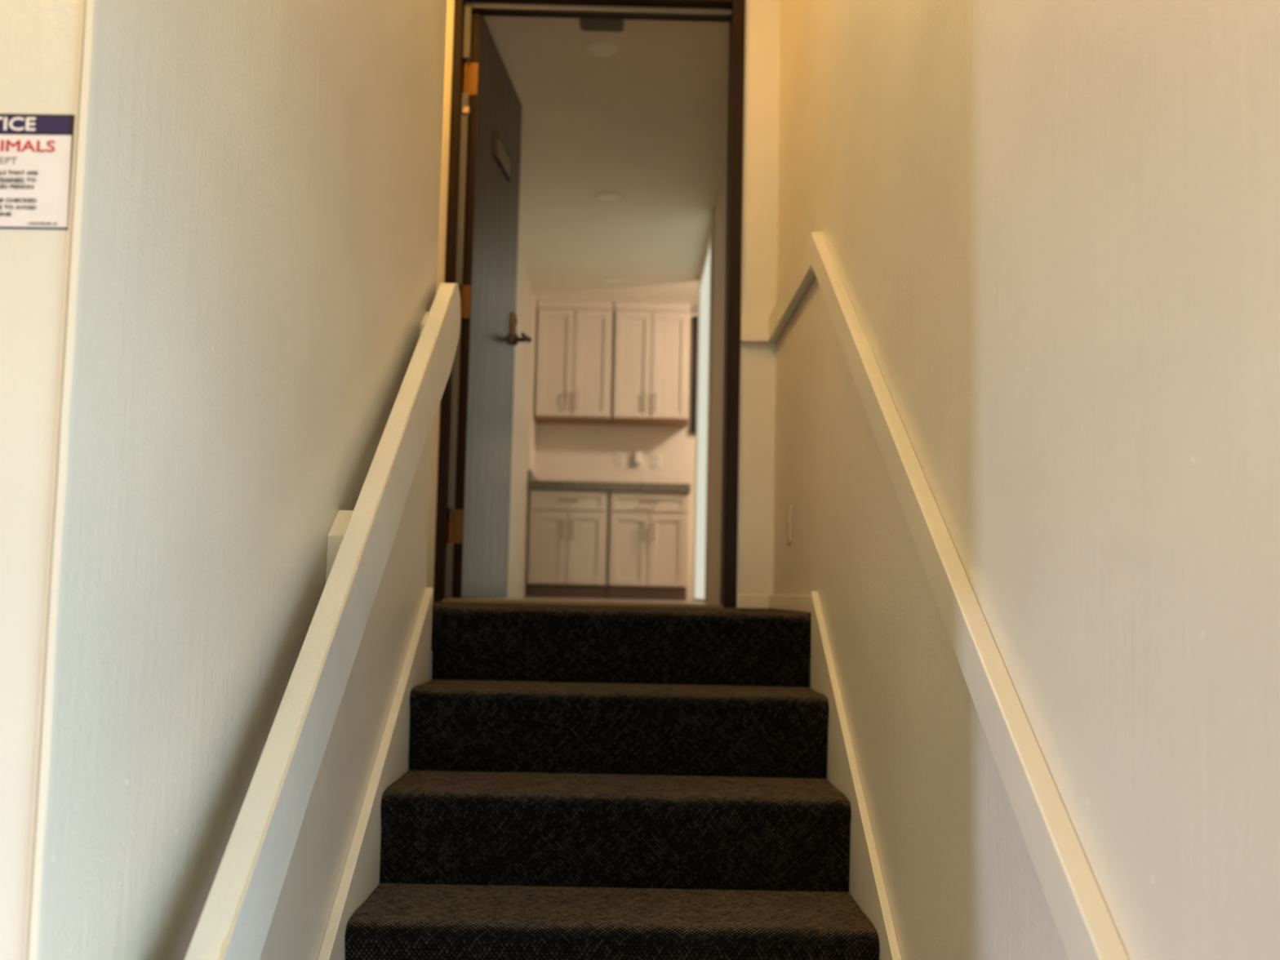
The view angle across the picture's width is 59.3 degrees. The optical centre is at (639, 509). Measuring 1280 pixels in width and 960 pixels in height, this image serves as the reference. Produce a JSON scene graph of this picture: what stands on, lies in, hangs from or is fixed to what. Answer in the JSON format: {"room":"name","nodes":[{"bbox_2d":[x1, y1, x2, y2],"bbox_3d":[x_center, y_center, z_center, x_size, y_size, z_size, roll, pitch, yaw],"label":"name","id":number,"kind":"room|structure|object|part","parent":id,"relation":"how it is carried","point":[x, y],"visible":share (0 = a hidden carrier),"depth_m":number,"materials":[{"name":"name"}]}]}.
{"room":"stairwell","nodes":[
{"label":"stairwell","id":0,"kind":"room"},
{"bbox_2d":[0,0,446,959],"bbox_3d":[-0.608,-0.311,2.060,0.120,4.290,1.925,1,-4,-1],"label":"wall","id":1,"kind":"structure","parent":0,"point":[260,266],"depth_m":1.40,"materials":[{"name":"beige paint"}]},
{"bbox_2d":[0,113,75,229],"bbox_3d":[-0.626,-0.329,1.095,0.147,0.116,0.002,1,-4,-1],"label":"notice sign","id":2,"kind":"object","parent":1,"relation":"attached to","point":[36,150],"visible":1,"depth_m":1.09,"materials":[{"name":"white"}]},
{"bbox_2d":[23,0,98,959],"bbox_3d":[-0.543,-0.382,1.096,0.016,4.090,0.010,1,-4,-1],"label":"trim","id":3,"kind":"structure","parent":1,"relation":"attached to","point":[69,352],"depth_m":1.07,"materials":[{"name":"beige paint"}]},
{"bbox_2d":[184,283,460,959],"bbox_3d":[-0.501,0.075,2.062,0.110,1.502,1.965,1,-4,-1],"label":"handrail","id":4,"kind":"object","parent":1,"relation":"attached to","point":[235,920],"visible":1,"depth_m":1.67,"materials":[{"name":"beige paint"}]},
{"bbox_2d":[317,587,433,959],"bbox_3d":[-0.564,0.932,1.966,0.021,1.599,1.912,1,-4,-1],"label":"baseboard","id":5,"kind":"structure","parent":1,"relation":"attached to","point":[361,875],"depth_m":2.38,"materials":[{"name":"beige paint"}]},
{"bbox_2d":[451,243,537,599],"bbox_3d":[-0.875,-0.602,6.682,0.100,2.450,5.145,1,-4,-1],"label":"wall","id":6,"kind":"structure","parent":0,"point":[524,422],"depth_m":8.02,"materials":[{"name":"paint"}]},
{"bbox_2d":[478,596,715,604],"bbox_3d":[0.787,0.607,6.602,3.475,0.100,5.160,1,-4,-1],"label":"floor","id":7,"kind":"structure","parent":0,"point":[687,602],"depth_m":6.54,"materials":[{"name":"plastic"}]},
{"bbox_2d":[526,489,609,599],"bbox_3d":[-0.552,0.282,8.775,0.599,0.815,0.643,1,-4,-1],"label":"base cabinet","id":8,"kind":"object","parent":7,"relation":"on","point":[568,531],"visible":1,"depth_m":8.50,"materials":[{"name":"beige paint"}]},
{"bbox_3d":[-0.693,0.286,8.495,0.280,0.547,0.020,1,-4,-1],"label":"cabinet door","id":9,"kind":"part","parent":8,"relation":"part of","materials":[{"name":"beige paint"}]},
{"bbox_3d":[-0.582,0.146,8.480,0.012,0.150,0.035,1,-4,-1],"label":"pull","id":10,"kind":"part","parent":8,"relation":"part of","materials":[{"name":"silver metal"}]},
{"bbox_3d":[-0.542,-0.064,8.523,0.567,0.138,0.020,1,-4,-1],"label":"drawer","id":11,"kind":"part","parent":8,"relation":"part of","materials":[{"name":"beige paint"}]},
{"bbox_3d":[-0.542,-0.067,8.497,0.150,0.012,0.035,1,-4,-1],"label":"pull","id":12,"kind":"part","parent":8,"relation":"part of","materials":[{"name":"silver metal"}]},
{"bbox_3d":[-0.510,0.148,8.481,0.012,0.150,0.035,1,-4,-1],"label":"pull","id":13,"kind":"part","parent":8,"relation":"part of","materials":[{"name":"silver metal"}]},
{"bbox_3d":[-0.406,0.292,8.498,0.280,0.547,0.020,1,-4,-1],"label":"cabinet door","id":14,"kind":"part","parent":8,"relation":"part of","materials":[{"name":"beige paint"}]},
{"bbox_2d":[527,469,690,497],"bbox_3d":[-0.236,-0.193,8.820,1.234,0.149,0.631,1,-4,-1],"label":"countertop","id":15,"kind":"structure","parent":8,"relation":"on","point":[533,483],"depth_m":8.50,"materials":[{"name":"stone"}]},
{"bbox_2d":[607,491,688,600],"bbox_3d":[0.059,0.295,8.781,0.599,0.815,0.643,1,-4,-1],"label":"base cabinet","id":16,"kind":"object","parent":7,"relation":"on","point":[648,531],"visible":1,"depth_m":8.51,"materials":[{"name":"beige paint"}]},
{"bbox_3d":[-0.083,0.299,8.501,0.280,0.547,0.020,1,-4,-1],"label":"cabinet door","id":17,"kind":"part","parent":16,"relation":"part of","materials":[{"name":"beige paint"}]},
{"bbox_3d":[0.029,0.160,8.486,0.012,0.150,0.035,1,-4,-1],"label":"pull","id":18,"kind":"part","parent":16,"relation":"part of","materials":[{"name":"silver metal"}]},
{"bbox_3d":[0.069,-0.051,8.529,0.567,0.138,0.020,1,-4,-1],"label":"drawer","id":19,"kind":"part","parent":16,"relation":"part of","materials":[{"name":"beige paint"}]},
{"bbox_3d":[0.069,-0.054,8.502,0.150,0.012,0.035,1,-4,-1],"label":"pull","id":20,"kind":"part","parent":16,"relation":"part of","materials":[{"name":"silver metal"}]},
{"bbox_3d":[0.101,0.161,8.487,0.012,0.150,0.035,1,-4,-1],"label":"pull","id":21,"kind":"part","parent":16,"relation":"part of","materials":[{"name":"silver metal"}]},
{"bbox_3d":[0.205,0.306,8.504,0.280,0.547,0.020,1,-4,-1],"label":"cabinet door","id":22,"kind":"part","parent":16,"relation":"part of","materials":[{"name":"beige paint"}]},
{"bbox_2d":[466,15,728,313],"bbox_3d":[0.839,-1.835,6.793,3.475,0.100,5.145,1,-4,-1],"label":"ceiling","id":23,"kind":"structure","parent":0,"point":[646,124],"depth_m":5.90,"materials":[{"name":"paint"}]},
{"bbox_2d":[579,18,624,31],"bbox_3d":[-0.154,-1.970,4.528,0.180,0.013,0.170,1,-4,-1],"label":"ceiling vent","id":24,"kind":"object","parent":23,"relation":"in","point":[586,24],"visible":0.48,"depth_m":4.57,"materials":[{"name":"grey metal"}]},
{"bbox_2d":[581,37,625,59],"bbox_3d":[-0.157,-1.954,4.778,0.186,0.007,0.186,1,-4,-1],"label":"recessed light","id":25,"kind":"object","parent":23,"relation":"in","point":[601,48],"visible":1,"depth_m":4.77,"materials":[{"name":"paint"}]},
{"bbox_2d":[594,191,625,203],"bbox_3d":[-0.177,-1.820,6.572,0.186,0.007,0.186,1,-4,-1],"label":"recessed light","id":26,"kind":"object","parent":23,"relation":"in","point":[602,197],"visible":1,"depth_m":6.56,"materials":[{"name":"paint"}]},
{"bbox_2d":[600,277,626,284],"bbox_3d":[-0.196,-1.689,8.328,0.186,0.007,0.186,1,-4,-1],"label":"recessed light","id":27,"kind":"object","parent":23,"relation":"in","point":[611,281],"visible":1,"depth_m":8.32,"materials":[{"name":"paint"}]},
{"bbox_2d":[426,0,780,679],"bbox_3d":[-0.194,-0.781,4.048,1.355,2.838,0.120,1,-4,-1],"label":"wall","id":28,"kind":"structure","parent":0,"point":[755,526],"depth_m":4.00,"materials":[{"name":"beige paint"}]},
{"bbox_2d":[447,9,531,598],"bbox_3d":[-0.563,-0.729,4.440,0.120,2.154,0.824,1,-4,7],"label":"door","id":29,"kind":"structure","parent":28,"relation":"in","point":[478,523],"depth_m":4.30,"materials":[{"name":"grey paint"}]},
{"bbox_3d":[-0.553,-1.418,4.530,0.033,0.100,0.289,1,-4,-1],"label":"name plate","id":30,"kind":"part","parent":29,"relation":"part of","materials":[{"name":"grey metal"}]},
{"bbox_3d":[-0.548,-1.417,4.545,0.003,0.074,0.230,1,-4,5],"label":"plate","id":31,"kind":"part","parent":29,"relation":"part of","materials":[{"name":"grey metal"}]},
{"bbox_3d":[-0.537,-0.769,4.793,0.012,0.135,0.065,1,-4,5],"label":"lock plate","id":32,"kind":"part","parent":29,"relation":"part of","materials":[{"name":"brown metal"}]},
{"bbox_3d":[-0.498,-0.726,4.743,0.075,0.046,0.142,1,-4,-1],"label":"lever handle","id":33,"kind":"part","parent":29,"relation":"part of","materials":[{"name":"black metal"}]},
{"bbox_2d":[433,0,745,608],"bbox_3d":[-0.167,-0.775,4.045,1.048,2.248,0.155,1,-4,-1],"label":"door frame","id":34,"kind":"structure","parent":28,"relation":"attached to","point":[732,11],"depth_m":4.01,"materials":[{"name":"brown wood"}]},
{"bbox_2d":[736,594,769,608],"bbox_3d":[0.392,0.320,3.906,0.115,0.048,0.012,1,-4,-1],"label":"baseboard","id":35,"kind":"structure","parent":28,"relation":"attached to","point":[743,601],"depth_m":3.90,"materials":[{"name":"beige paint"}]},
{"bbox_2d":[534,311,697,599],"bbox_3d":[0.834,-0.375,9.213,3.375,2.450,0.100,1,-4,-1],"label":"wall","id":36,"kind":"structure","parent":0,"point":[563,451],"depth_m":9.16,"materials":[{"name":"paint"}]},
{"bbox_2d":[534,299,613,425],"bbox_3d":[-0.522,-1.176,9.020,0.599,0.939,0.373,1,-4,-1],"label":"upper cabinet","id":37,"kind":"object","parent":36,"relation":"attached to","point":[575,339],"visible":1,"depth_m":8.88,"materials":[{"name":"beige paint"}]},
{"bbox_3d":[-0.667,-1.159,8.874,0.284,0.849,0.020,1,-4,-1],"label":"cabinet door","id":38,"kind":"part","parent":37,"relation":"part of","materials":[{"name":"beige paint"}]},
{"bbox_3d":[-0.563,-0.856,8.826,0.012,0.150,0.035,1,-4,-1],"label":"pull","id":39,"kind":"part","parent":37,"relation":"part of","materials":[{"name":"silver metal"}]},
{"bbox_3d":[-0.532,-0.711,9.013,0.599,0.010,0.316,1,-4,-1],"label":"panel","id":40,"kind":"part","parent":37,"relation":"part of","materials":[{"name":"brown wood"}]},
{"bbox_3d":[-0.491,-0.854,8.827,0.012,0.150,0.035,1,-4,-1],"label":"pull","id":41,"kind":"part","parent":37,"relation":"part of","materials":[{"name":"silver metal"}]},
{"bbox_3d":[-0.375,-1.152,8.877,0.284,0.849,0.020,1,-4,-1],"label":"cabinet door","id":42,"kind":"part","parent":37,"relation":"part of","materials":[{"name":"beige paint"}]},
{"bbox_2d":[615,453,624,467],"bbox_3d":[-0.163,-0.398,9.149,0.074,0.118,0.010,1,-4,-1],"label":"outlet","id":43,"kind":"object","parent":36,"relation":"attached to","point":[620,457],"visible":1,"depth_m":9.15,"materials":[{"name":"white plastic"}]},
{"bbox_2d":[632,452,642,467],"bbox_3d":[-0.018,-0.402,9.128,0.076,0.125,0.055,1,-4,-1],"label":"plug","id":44,"kind":"object","parent":36,"relation":"attached to","point":[637,456],"visible":1,"depth_m":9.11,"materials":[{"name":"white plastic"}]},
{"bbox_2d":[612,301,690,426],"bbox_3d":[0.089,-1.162,9.026,0.599,0.939,0.373,1,-4,-1],"label":"upper cabinet","id":45,"kind":"object","parent":36,"relation":"attached to","point":[651,340],"visible":1,"depth_m":8.88,"materials":[{"name":"beige paint"}]},
{"bbox_3d":[-0.056,-1.145,8.880,0.284,0.849,0.020,1,-4,-1],"label":"cabinet door","id":46,"kind":"part","parent":45,"relation":"part of","materials":[{"name":"beige paint"}]},
{"bbox_3d":[0.048,-0.842,8.832,0.012,0.150,0.035,1,-4,-1],"label":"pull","id":47,"kind":"part","parent":45,"relation":"part of","materials":[{"name":"silver metal"}]},
{"bbox_3d":[0.079,-0.697,9.018,0.599,0.010,0.316,1,-4,-1],"label":"panel","id":48,"kind":"part","parent":45,"relation":"part of","materials":[{"name":"brown wood"}]},
{"bbox_3d":[0.119,-0.840,8.833,0.012,0.150,0.035,1,-4,-1],"label":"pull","id":49,"kind":"part","parent":45,"relation":"part of","materials":[{"name":"silver metal"}]},
{"bbox_3d":[0.235,-1.139,8.883,0.284,0.849,0.020,1,-4,-1],"label":"cabinet door","id":50,"kind":"part","parent":45,"relation":"part of","materials":[{"name":"beige paint"}]},
{"bbox_2d":[652,453,661,468],"bbox_3d":[0.137,-0.391,9.152,0.074,0.118,0.010,1,-4,-1],"label":"outlet","id":51,"kind":"object","parent":36,"relation":"attached to","point":[656,458],"visible":1,"depth_m":9.15,"materials":[{"name":"white plastic"}]},
{"bbox_2d":[690,315,697,433],"bbox_3d":[0.755,-1.093,9.192,0.665,0.965,0.047,1,-4,-1],"label":"wall panel","id":52,"kind":"object","parent":36,"relation":"attached to","point":[695,319],"visible":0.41,"depth_m":9.17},
{"bbox_3d":[0.755,-1.097,9.170,0.625,0.920,0.004,1,-4,-1],"label":"panel","id":53,"kind":"part","parent":52,"relation":"part of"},
{"bbox_2d":[431,601,811,658],"bbox_3d":[-0.213,0.357,3.451,1.355,0.120,0.940,1,-4,-1],"label":"floor","id":54,"kind":"structure","parent":0,"point":[433,602],"depth_m":3.46,"materials":[{"name":"carpet"}]},
{"bbox_2d":[693,0,1279,959],"bbox_3d":[0.522,-0.206,3.130,0.155,4.290,10.000,1,-4,-1],"label":"wall","id":55,"kind":"structure","parent":0,"point":[1050,228],"depth_m":1.35,"materials":[{"name":"beige paint"}]},
{"bbox_2d":[693,208,715,602],"bbox_3d":[0.420,-0.571,7.383,0.046,2.348,1.530,1,-4,-1],"label":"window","id":56,"kind":"structure","parent":55,"relation":"in","point":[705,299],"depth_m":7.43,"materials":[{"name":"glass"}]},
{"bbox_3d":[0.429,-0.541,7.416,0.010,2.255,1.420,1,-4,-1],"label":"glass pane","id":57,"kind":"part","parent":56,"relation":"part of","materials":[{"name":"grey"}]},
{"bbox_2d":[786,505,791,543],"bbox_3d":[0.466,0.048,3.532,0.008,0.116,0.070,1,-4,-1],"label":"wall outlet","id":58,"kind":"object","parent":55,"relation":"attached to","point":[788,524],"visible":1,"depth_m":3.51,"materials":[{"name":"beige plastic"}]},
{"bbox_2d":[786,527,788,538],"bbox_3d":[0.463,0.074,3.530,0.004,0.034,0.032,1,-4,-1],"label":"socket","id":59,"kind":"object","parent":58,"relation":"attached to","point":[787,528],"depth_m":3.52,"materials":[{"name":"beige plastic"}]},
{"bbox_2d":[768,591,902,959],"bbox_3d":[0.452,0.984,2.438,0.017,1.611,2.840,1,-4,-1],"label":"baseboard","id":60,"kind":"structure","parent":55,"relation":"attached to","point":[867,887],"depth_m":2.44,"materials":[{"name":"beige paint"}]},
{"bbox_2d":[740,231,1128,959],"bbox_3d":[0.419,-0.030,2.474,0.126,1.519,2.920,1,-4,-1],"label":"handrail","id":61,"kind":"object","parent":55,"relation":"attached to","point":[1084,923],"visible":1,"depth_m":1.55,"materials":[{"name":"beige paint"}]},
{"bbox_3d":[0.419,-0.634,3.968,0.126,0.090,0.030,1,-4,-1],"label":"rail","id":62,"kind":"part","parent":61,"relation":"part of","materials":[{"name":"beige paint"}]},
{"bbox_3d":[0.472,-0.669,3.491,0.030,0.090,0.927,1,-4,-1],"label":"level rail","id":63,"kind":"part","parent":61,"relation":"part of","materials":[{"name":"beige paint"}]},
{"bbox_3d":[-1.378,1.650,0.413,3.925,0.100,4.900,1,-4,-1],"label":"floor","id":64,"kind":"structure","parent":0,"visible":0},
{"bbox_2d":[345,604,879,959],"bbox_3d":[-0.055,0.976,2.097,0.998,1.554,2.231,1,-4,-1],"label":"staircase","id":65,"kind":"structure","parent":64,"relation":"on","point":[580,783],"depth_m":2.40,"materials":[{"name":"carpet"}]}
]}

